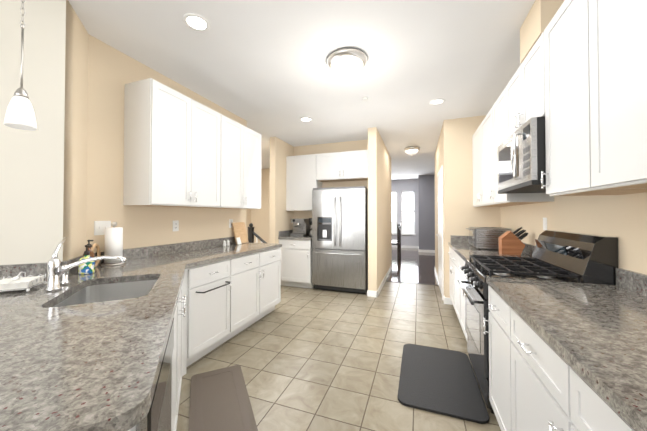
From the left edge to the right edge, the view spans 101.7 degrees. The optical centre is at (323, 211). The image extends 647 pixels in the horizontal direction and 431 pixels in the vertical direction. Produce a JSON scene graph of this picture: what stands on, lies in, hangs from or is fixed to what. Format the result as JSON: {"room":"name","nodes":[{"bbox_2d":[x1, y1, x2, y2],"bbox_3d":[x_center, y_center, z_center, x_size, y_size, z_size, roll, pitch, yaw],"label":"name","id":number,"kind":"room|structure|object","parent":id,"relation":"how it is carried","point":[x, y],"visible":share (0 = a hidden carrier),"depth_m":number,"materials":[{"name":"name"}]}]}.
{"room":"kitchen","nodes":[
{"label":"kitchen","id":0,"kind":"room"},
{"bbox_2d":[0,0,73,264],"bbox_3d":[-2.796,-0.039,1.250,2.400,2.740,0.120,0,-1,-25],"label":"wall","id":1,"kind":"structure","parent":0,"point":[32,182],"depth_m":1.65,"materials":[{"name":"paint"}]},
{"bbox_2d":[63,0,246,260],"bbox_3d":[-1.479,-0.017,2.857,0.395,2.740,2.305,0,-1,20],"label":"wall","id":2,"kind":"structure","parent":0,"point":[103,73],"depth_m":2.18,"materials":[{"name":"beige paint"}]},
{"bbox_2d":[94,221,110,234],"bbox_3d":[-1.804,0.133,2.157,0.014,0.115,0.118,0,-1,20],"label":"double light switch","id":3,"kind":"object","parent":2,"relation":"attached to","point":[100,227],"visible":0.71,"depth_m":2.14,"materials":[{"name":"white plastic"}]},
{"bbox_2d":[95,237,237,264],"bbox_3d":[-1.504,0.389,2.975,0.020,0.099,1.930,0,-1,20],"label":"backsplash","id":4,"kind":"structure","parent":2,"relation":"attached to","point":[150,251],"depth_m":2.72,"materials":[{"name":"grey stone"}]},
{"bbox_2d":[123,78,226,208],"bbox_3d":[-1.447,-0.585,2.676,0.339,1.070,0.880,0,-1,20],"label":"upper cabinet","id":5,"kind":"object","parent":2,"relation":"attached to","point":[182,150],"depth_m":2.39,"materials":[{"name":"white paint"}]},
{"bbox_2d":[173,220,178,230],"bbox_3d":[-1.573,0.152,2.807,0.007,0.115,0.072,0,-1,20],"label":"electrical outlet","id":6,"kind":"object","parent":2,"relation":"attached to","point":[175,225],"visible":1,"depth_m":2.81,"materials":[{"name":"white plastic"}]},
{"bbox_2d":[229,219,232,227],"bbox_3d":[-1.258,0.163,3.649,0.028,0.115,0.111,0,-1,20],"label":"electrical outlet","id":7,"kind":"object","parent":2,"relation":"attached to","point":[230,222],"visible":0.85,"depth_m":3.62,"materials":[{"name":"white plastic"}]},
{"bbox_2d":[227,117,260,208],"bbox_3d":[-1.189,-0.575,3.390,0.339,1.070,0.880,0,-1,20],"label":"upper cabinet","id":8,"kind":"object","parent":2,"relation":"attached to","point":[243,143],"depth_m":3.36,"materials":[{"name":"white paint"}]},
{"bbox_2d":[246,209,250,236],"bbox_3d":[-3.244,0.021,5.676,0.120,2.740,5.700,0,-1,20],"label":"wall","id":9,"kind":"structure","parent":0,"point":[248,211],"depth_m":8.06,"materials":[{"name":"beige paint"}]},
{"bbox_2d":[251,168,269,242],"bbox_3d":[-0.294,0.046,7.578,4.140,2.740,0.120,0,-1,20],"label":"wall","id":10,"kind":"structure","parent":0,"point":[258,219],"depth_m":8.07,"materials":[{"name":"beige paint"}]},
{"bbox_2d":[269,137,293,243],"bbox_3d":[-0.781,0.014,5.197,0.120,2.740,0.870,0,-1,20],"label":"wall","id":11,"kind":"structure","parent":0,"point":[280,216],"depth_m":4.88,"materials":[{"name":"beige paint"}]},
{"bbox_2d":[68,0,534,179],"bbox_3d":[0.231,-1.414,4.601,7.800,0.100,14.200,0,-1,20],"label":"ceiling","id":12,"kind":"structure","parent":0,"point":[261,67],"depth_m":2.40,"materials":[{"name":"white paint"}]},
{"bbox_2d":[4,0,36,130],"bbox_3d":[-1.569,-0.922,1.374,0.130,0.970,0.130,0,-1,20],"label":"pendant light","id":13,"kind":"object","parent":12,"relation":"hanging from","point":[20,113],"visible":1,"depth_m":1.35,"materials":[{"name":"white glass"}]},
{"bbox_2d":[183,13,209,31],"bbox_3d":[-0.938,-1.395,1.950,0.184,0.008,0.184,0,-1,20],"label":"recessed light","id":14,"kind":"object","parent":12,"relation":"in","point":[196,22],"visible":1,"depth_m":1.95,"materials":[{"name":"white"}]},
{"bbox_2d":[300,117,311,121],"bbox_3d":[-0.261,-1.368,3.917,0.184,0.008,0.184,0,-1,20],"label":"recessed light","id":15,"kind":"object","parent":12,"relation":"in","point":[305,119],"visible":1,"depth_m":3.92,"materials":[{"name":"white"}]},
{"bbox_2d":[327,48,366,80],"bbox_3d":[0.215,-1.295,2.415,0.370,0.195,0.370,0,-1,20],"label":"light","id":16,"kind":"object","parent":12,"relation":"attached to","point":[346,63],"visible":1,"depth_m":2.32,"materials":[{"name":"white glass"}]},
{"bbox_2d":[404,146,419,156],"bbox_3d":[1.878,-1.252,5.599,0.320,0.195,0.320,0,-1,20],"label":"light","id":17,"kind":"object","parent":12,"relation":"attached to","point":[412,150],"visible":1,"depth_m":5.51,"materials":[{"name":"white glass"}]},
{"bbox_2d":[429,98,444,104],"bbox_3d":[1.427,-1.377,3.308,0.184,0.008,0.184,0,-1,20],"label":"recessed light","id":18,"kind":"object","parent":12,"relation":"in","point":[438,101],"visible":1,"depth_m":3.30,"materials":[{"name":"white"}]},
{"bbox_2d":[294,140,367,218],"bbox_3d":[0.183,0.015,5.247,1.660,2.740,0.120,0,-1,20],"label":"wall","id":19,"kind":"structure","parent":0,"point":[334,147],"depth_m":5.20,"materials":[{"name":"beige paint"}]},
{"bbox_2d":[286,150,367,210],"bbox_3d":[0.089,-0.552,5.024,1.635,1.072,0.376,0,-1,20],"label":"upper cabinet","id":20,"kind":"object","parent":19,"relation":"attached to","point":[306,175],"visible":0.75,"depth_m":4.97,"materials":[{"name":"white paint"}]},
{"bbox_2d":[176,281,500,430],"bbox_3d":[-1.371,1.390,1.893,6.600,0.100,8.090,0,-1,20],"label":"floor","id":21,"kind":"structure","parent":0,"point":[310,359],"depth_m":2.42,"materials":[{"name":"beige tile"}]},
{"bbox_2d":[132,397,179,430],"bbox_3d":[-1.130,0.893,1.262,1.846,0.875,1.869,0,-1,20],"label":"base cabinet","id":22,"kind":"object","parent":21,"relation":"on","point":[165,419],"depth_m":0.92,"materials":[{"name":"white paint"}]},
{"bbox_2d":[54,280,156,306],"bbox_3d":[-1.171,0.569,1.464,0.450,0.218,0.630,0,-1,-25],"label":"sink bowl","id":23,"kind":"object","parent":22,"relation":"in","point":[108,292],"visible":0.06,"depth_m":1.70,"materials":[{"name":"silver metal"}]},
{"bbox_2d":[0,242,281,430],"bbox_3d":[-0.910,0.444,1.882,1.878,0.040,3.582,0,-1,20],"label":"countertop","id":24,"kind":"structure","parent":22,"relation":"on","point":[44,386],"depth_m":1.02,"materials":[{"name":"grey stone"}]},
{"bbox_2d":[0,272,46,291],"bbox_3d":[-1.646,0.374,1.409,0.185,0.087,0.185,0,-1,-25],"label":"napkin holder","id":25,"kind":"object","parent":24,"relation":"on","point":[15,282],"visible":1,"depth_m":1.39,"materials":[{"name":"white"}]},
{"bbox_2d":[45,237,125,291],"bbox_3d":[-1.347,0.282,1.473,0.338,0.272,0.255,0,-1,20],"label":"chrome faucet","id":26,"kind":"object","parent":24,"relation":"on","point":[55,272],"visible":1,"depth_m":1.41,"materials":[{"name":"white metal"}]},
{"bbox_2d":[78,245,94,274],"bbox_3d":[-1.622,0.327,1.807,0.088,0.192,0.086,0,-1,20],"label":"soap dispenser","id":27,"kind":"object","parent":24,"relation":"on","point":[87,268],"visible":0.94,"depth_m":1.79,"materials":[{"name":"multicoloured plastic"}]},
{"bbox_2d":[83,240,94,256],"bbox_3d":[-1.693,0.314,1.904,0.072,0.220,0.064,0,-1,20],"label":"soap bottle","id":28,"kind":"object","parent":24,"relation":"on","point":[92,253],"visible":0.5,"depth_m":1.90,"materials":[{"name":"brown plastic"}]},
{"bbox_2d":[91,243,100,266],"bbox_3d":[-1.752,0.334,2.023,0.022,0.182,0.182,0,-1,-25],"label":"ring","id":29,"kind":"object","parent":24,"relation":"on","point":[98,251],"visible":0.65,"depth_m":2.06,"materials":[{"name":"brown wood"}]},
{"bbox_2d":[101,222,124,265],"bbox_3d":[-1.702,0.255,2.139,0.156,0.345,0.156,0,-1,20],"label":"paper towel holder","id":30,"kind":"object","parent":24,"relation":"on","point":[113,240],"visible":0.94,"depth_m":2.10,"materials":[{"name":"white paper"}]},
{"bbox_2d":[223,240,229,245],"bbox_3d":[-1.255,0.407,3.406,0.040,0.075,0.108,0,-1,20],"label":"pepper shaker","id":31,"kind":"object","parent":24,"relation":"on","point":[224,243],"visible":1,"depth_m":3.37,"materials":[{"name":"white ceramic"}]},
{"bbox_2d":[236,237,241,244],"bbox_3d":[-1.146,0.397,3.564,0.046,0.098,0.070,0,-1,20],"label":"card","id":32,"kind":"object","parent":24,"relation":"on","point":[238,240],"visible":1,"depth_m":3.55,"materials":[{"name":"white paper"}]},
{"bbox_2d":[232,222,248,243],"bbox_3d":[-1.174,0.299,3.724,0.093,0.296,0.260,0,-1,20],"label":"cutting board","id":33,"kind":"object","parent":24,"relation":"on","point":[239,229],"visible":1,"depth_m":3.71,"materials":[{"name":"brown wood"}]},
{"bbox_2d":[188,365,257,430],"bbox_3d":[-0.570,1.326,1.515,0.380,0.017,1.550,0,-1,-25],"label":"mat","id":34,"kind":"object","parent":21,"relation":"on","point":[219,400],"visible":1,"depth_m":1.82,"materials":[{"name":"brown rubber"}]},
{"bbox_2d":[248,223,266,242],"bbox_3d":[-1.230,0.828,5.842,1.000,1.130,0.110,0,-1,20],"label":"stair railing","id":35,"kind":"object","parent":21,"relation":"on","point":[251,233],"visible":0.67,"depth_m":5.95,"materials":[{"name":"black"}]},
{"bbox_2d":[278,230,313,287],"bbox_3d":[-0.423,0.875,5.030,0.655,1.015,0.674,0,-1,20],"label":"base cabinet","id":36,"kind":"object","parent":21,"relation":"on","point":[296,261],"visible":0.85,"depth_m":4.75,"materials":[{"name":"white paint"}]},
{"bbox_2d":[290,219,309,235],"bbox_3d":[-0.450,0.302,5.094,0.310,0.330,0.410,0,-1,20],"label":"espresso machine","id":37,"kind":"object","parent":36,"relation":"on","point":[301,227],"visible":1,"depth_m":5.05,"materials":[{"name":"grey metal"}]},
{"bbox_2d":[309,218,311,235],"bbox_3d":[-0.221,0.294,5.035,0.144,0.345,0.192,0,-1,20],"label":"coffee grinder","id":38,"kind":"object","parent":36,"relation":"on","point":[310,223],"visible":0.46,"depth_m":5.00,"materials":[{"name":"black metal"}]},
{"bbox_2d":[312,186,367,293],"bbox_3d":[0.335,0.483,4.732,0.940,1.790,0.710,0,-1,20],"label":"refrigerator","id":39,"kind":"object","parent":21,"relation":"on","point":[340,238],"visible":0.98,"depth_m":4.45,"materials":[{"name":"grey metal"}]},
{"bbox_2d":[398,344,488,423],"bbox_3d":[0.931,1.335,2.159,0.570,0.018,0.900,0,-1,20],"label":"mat","id":40,"kind":"object","parent":21,"relation":"on","point":[439,381],"visible":0.96,"depth_m":2.02,"materials":[{"name":"black rubber"}]},
{"bbox_2d":[448,247,455,311],"bbox_3d":[1.978,0.920,3.269,0.649,0.875,1.096,0,-1,20],"label":"base cabinet","id":41,"kind":"object","parent":21,"relation":"on","point":[452,254],"depth_m":3.45,"materials":[{"name":"white paint"}]},
{"bbox_2d":[456,255,466,339],"bbox_3d":[1.735,0.911,2.597,0.649,0.875,0.578,0,-1,20],"label":"base cabinet","id":42,"kind":"object","parent":21,"relation":"on","point":[460,295],"depth_m":2.86,"materials":[{"name":"white paint"}]},
{"bbox_2d":[448,243,531,260],"bbox_3d":[1.897,0.460,3.062,0.663,0.040,1.552,0,-1,20],"label":"countertop","id":43,"kind":"structure","parent":42,"relation":"on","point":[464,250],"depth_m":2.90,"materials":[{"name":"grey stone"}]},
{"bbox_2d":[466,227,511,248],"bbox_3d":[2.002,0.319,3.237,0.397,0.246,0.440,0,-1,20],"label":"toaster oven","id":44,"kind":"object","parent":43,"relation":"on","point":[484,237],"visible":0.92,"depth_m":3.05,"materials":[{"name":"grey metal"}]},
{"bbox_2d":[499,227,527,254],"bbox_3d":[1.940,0.294,2.686,0.240,0.280,0.110,0,-1,20],"label":"knife block","id":45,"kind":"object","parent":43,"relation":"on","point":[510,243],"visible":1,"depth_m":2.65,"materials":[{"name":"brown wood"}]},
{"bbox_2d":[434,115,500,297],"bbox_3d":[2.616,0.011,4.955,0.835,2.740,2.480,0,-1,20],"label":"wall block","id":46,"kind":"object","parent":21,"relation":"on","point":[454,158],"visible":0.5,"depth_m":3.88,"materials":[{"name":"beige paint"}]},
{"bbox_2d":[436,165,443,299],"bbox_3d":[1.991,0.330,4.538,0.058,2.090,0.940,0,-1,20],"label":"pantry door","id":47,"kind":"structure","parent":46,"relation":"attached to","point":[440,238],"depth_m":4.42,"materials":[{"name":"white wood"}]},
{"bbox_2d":[486,280,502,430],"bbox_3d":[1.291,0.895,1.364,0.649,0.875,0.501,0,-1,20],"label":"base cabinet","id":48,"kind":"object","parent":21,"relation":"on","point":[495,302],"depth_m":1.55,"materials":[{"name":"white paint"}]},
{"bbox_2d":[503,300,550,430],"bbox_3d":[1.135,0.889,0.932,0.649,0.875,0.662,0,-1,20],"label":"base cabinet","id":49,"kind":"object","parent":21,"relation":"on","point":[526,352],"depth_m":1.13,"materials":[{"name":"white paint"}]},
{"bbox_2d":[487,276,646,430],"bbox_3d":[0.931,0.424,0.385,0.663,0.040,2.600,0,-1,20],"label":"countertop","id":50,"kind":"structure","parent":49,"relation":"on","point":[600,328],"depth_m":0.94,"materials":[{"name":"grey stone"}]},
{"bbox_2d":[457,230,617,413],"bbox_3d":[1.464,0.748,1.980,0.743,1.187,0.752,0,-1,20],"label":"gas range","id":51,"kind":"object","parent":21,"relation":"on","point":[562,256],"visible":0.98,"depth_m":1.79,"materials":[{"name":"black metal"}]},
{"bbox_2d":[551,344,638,430],"bbox_3d":[0.942,0.882,0.396,0.649,0.875,0.722,0,-1,20],"label":"base cabinet","id":52,"kind":"object","parent":21,"relation":"on","point":[576,404],"depth_m":0.75,"materials":[{"name":"white paint"}]},
{"bbox_2d":[368,127,391,290],"bbox_3d":[1.213,0.018,5.450,0.140,2.740,2.500,0,-1,20],"label":"wall","id":53,"kind":"structure","parent":0,"point":[379,219],"depth_m":4.46,"materials":[{"name":"beige paint"}]},
{"bbox_2d":[376,264,391,296],"bbox_3d":[1.283,1.340,5.400,0.013,0.095,2.513,0,-1,20],"label":"baseboard","id":54,"kind":"structure","parent":53,"relation":"attached to","point":[382,283],"depth_m":4.94,"materials":[{"name":"white wood"}]},
{"bbox_2d":[391,179,418,245],"bbox_3d":[3.045,0.089,10.763,6.500,2.740,0.140,0,-1,20],"label":"wall","id":55,"kind":"structure","parent":0,"point":[398,186],"depth_m":10.56,"materials":[{"name":"grey paint"}]},
{"bbox_2d":[391,191,396,234],"bbox_3d":[2.684,0.060,10.825,0.720,1.760,0.110,0,-1,20],"label":"window","id":56,"kind":"structure","parent":55,"relation":"in","point":[393,191],"depth_m":10.70,"materials":[{"name":"white"}]},
{"bbox_2d":[392,245,417,247],"bbox_3d":[1.862,1.416,11.091,4.040,0.095,0.013,0,-1,20],"label":"baseboard","id":57,"kind":"structure","parent":55,"relation":"attached to","point":[395,246],"depth_m":10.57,"materials":[{"name":"white wood"}]},
{"bbox_2d":[401,191,415,234],"bbox_3d":[3.390,0.057,10.570,0.580,1.760,0.110,0,-1,20],"label":"window","id":58,"kind":"structure","parent":55,"relation":"in","point":[404,211],"depth_m":10.56,"materials":[{"name":"white"}]},
{"bbox_2d":[386,247,437,284],"bbox_3d":[1.603,1.477,8.368,7.800,0.100,6.110,0,-1,20],"label":"floor","id":59,"kind":"structure","parent":0,"point":[412,265],"depth_m":6.62,"materials":[{"name":"brown wood"}]},
{"bbox_2d":[392,224,399,260],"bbox_3d":[2.015,0.889,7.807,0.440,1.060,0.440,0,-1,20],"label":"dining chair","id":60,"kind":"object","parent":59,"relation":"on","point":[397,243],"visible":0.77,"depth_m":7.54,"materials":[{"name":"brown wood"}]},
{"bbox_2d":[392,223,400,255],"bbox_3d":[2.208,0.897,8.343,0.440,1.060,0.440,0,-1,20],"label":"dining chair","id":61,"kind":"object","parent":59,"relation":"on","point":[400,239],"visible":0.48,"depth_m":8.44,"materials":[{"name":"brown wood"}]},
{"bbox_2d":[387,281,438,285],"bbox_3d":[1.697,1.380,5.092,1.000,0.006,0.050,0,-1,20],"label":"threshold","id":62,"kind":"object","parent":59,"relation":"on","point":[413,283],"depth_m":5.05,"materials":[{"name":"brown wood"}]},
{"bbox_2d":[418,174,434,249],"bbox_3d":[4.312,0.074,9.647,1.560,2.740,1.100,0,-1,20],"label":"wall","id":63,"kind":"structure","parent":0,"point":[426,183],"depth_m":9.30,"materials":[{"name":"grey paint"}]},
{"bbox_2d":[418,249,434,252],"bbox_3d":[4.117,1.390,9.108,1.573,0.095,0.013,0,-1,20],"label":"baseboard","id":64,"kind":"structure","parent":63,"relation":"attached to","point":[427,251],"depth_m":9.27,"materials":[{"name":"white wood"}]},
{"bbox_2d":[520,0,563,62],"bbox_3d":[1.602,-1.268,1.787,0.342,0.268,0.360,0,-1,20],"label":"wall","id":65,"kind":"structure","parent":0,"point":[540,16],"depth_m":1.75,"materials":[{"name":"beige paint"}]},
{"bbox_2d":[500,192,646,274],"bbox_3d":[1.341,-0.051,0.366,0.120,2.740,7.020,0,-1,20],"label":"wall","id":66,"kind":"structure","parent":0,"point":[623,218],"depth_m":1.69,"materials":[{"name":"beige paint"}]},
{"bbox_2d":[452,235,468,242],"bbox_3d":[2.162,0.400,3.782,0.613,0.099,0.020,0,-1,20],"label":"backsplash","id":67,"kind":"structure","parent":66,"relation":"attached to","point":[455,239],"depth_m":3.83,"materials":[{"name":"grey stone"}]},
{"bbox_2d":[472,114,523,206],"bbox_3d":[2.115,-0.593,3.201,0.339,1.040,1.170,0,-1,20],"label":"upper cabinet","id":68,"kind":"object","parent":66,"relation":"attached to","point":[480,137],"depth_m":3.27,"materials":[{"name":"white paint"}]},
{"bbox_2d":[488,90,553,203],"bbox_3d":[1.871,-0.602,2.525,0.339,1.040,0.508,0,-1,20],"label":"upper cabinet","id":69,"kind":"object","parent":66,"relation":"attached to","point":[496,113],"depth_m":2.65,"materials":[{"name":"white paint"}]},
{"bbox_2d":[504,32,543,140],"bbox_3d":[1.656,-0.860,1.932,0.339,0.540,0.760,0,-1,20],"label":"upper cabinet","id":70,"kind":"object","parent":66,"relation":"attached to","point":[524,93],"depth_m":1.91,"materials":[{"name":"white paint"}]},
{"bbox_2d":[497,116,545,193],"bbox_3d":[1.599,-0.376,1.946,0.454,0.422,0.752,0,-1,20],"label":"microwave","id":71,"kind":"object","parent":70,"relation":"attached to","point":[521,153],"visible":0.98,"depth_m":1.79,"materials":[{"name":"silver metal"}]},
{"bbox_2d":[523,243,534,254],"bbox_3d":[2.199,0.389,2.954,0.020,0.099,1.552,0,-1,20],"label":"backsplash","id":72,"kind":"structure","parent":66,"relation":"attached to","point":[528,249],"depth_m":2.69,"materials":[{"name":"grey stone"}]},
{"bbox_2d":[543,218,546,229],"bbox_3d":[1.998,0.111,2.380,0.008,0.115,0.072,0,-1,20],"label":"light switch","id":73,"kind":"object","parent":66,"relation":"attached to","point":[544,223],"visible":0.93,"depth_m":2.37,"materials":[{"name":"white plastic"}]},
{"bbox_2d":[540,0,643,199],"bbox_3d":[1.440,-0.618,1.331,0.339,1.040,0.510,0,-1,20],"label":"upper cabinet","id":74,"kind":"object","parent":66,"relation":"attached to","point":[560,33],"depth_m":1.45,"materials":[{"name":"white paint"}]},
{"bbox_2d":[576,0,646,195],"bbox_3d":[1.170,-0.628,0.584,0.339,1.040,1.320,0,-1,20],"label":"upper cabinet","id":75,"kind":"object","parent":66,"relation":"attached to","point":[578,80],"depth_m":1.08,"materials":[{"name":"white paint"}]},
{"bbox_2d":[616,268,646,295],"bbox_3d":[1.233,0.353,0.277,0.020,0.099,2.600,0,-1,20],"label":"backsplash","id":76,"kind":"structure","parent":66,"relation":"attached to","point":[636,281],"depth_m":1.38,"materials":[{"name":"grey stone"}]},
{"label":"outside","id":77,"kind":"structure","parent":0,"visible":0},
{"bbox_2d":[391,192,413,233],"bbox_3d":[3.073,0.092,10.987,2.800,2.740,0.060,0,-1,20],"label":"sky","id":78,"kind":"structure","parent":77,"point":[407,217],"depth_m":10.87,"materials":[{"name":"white"}]}
]}

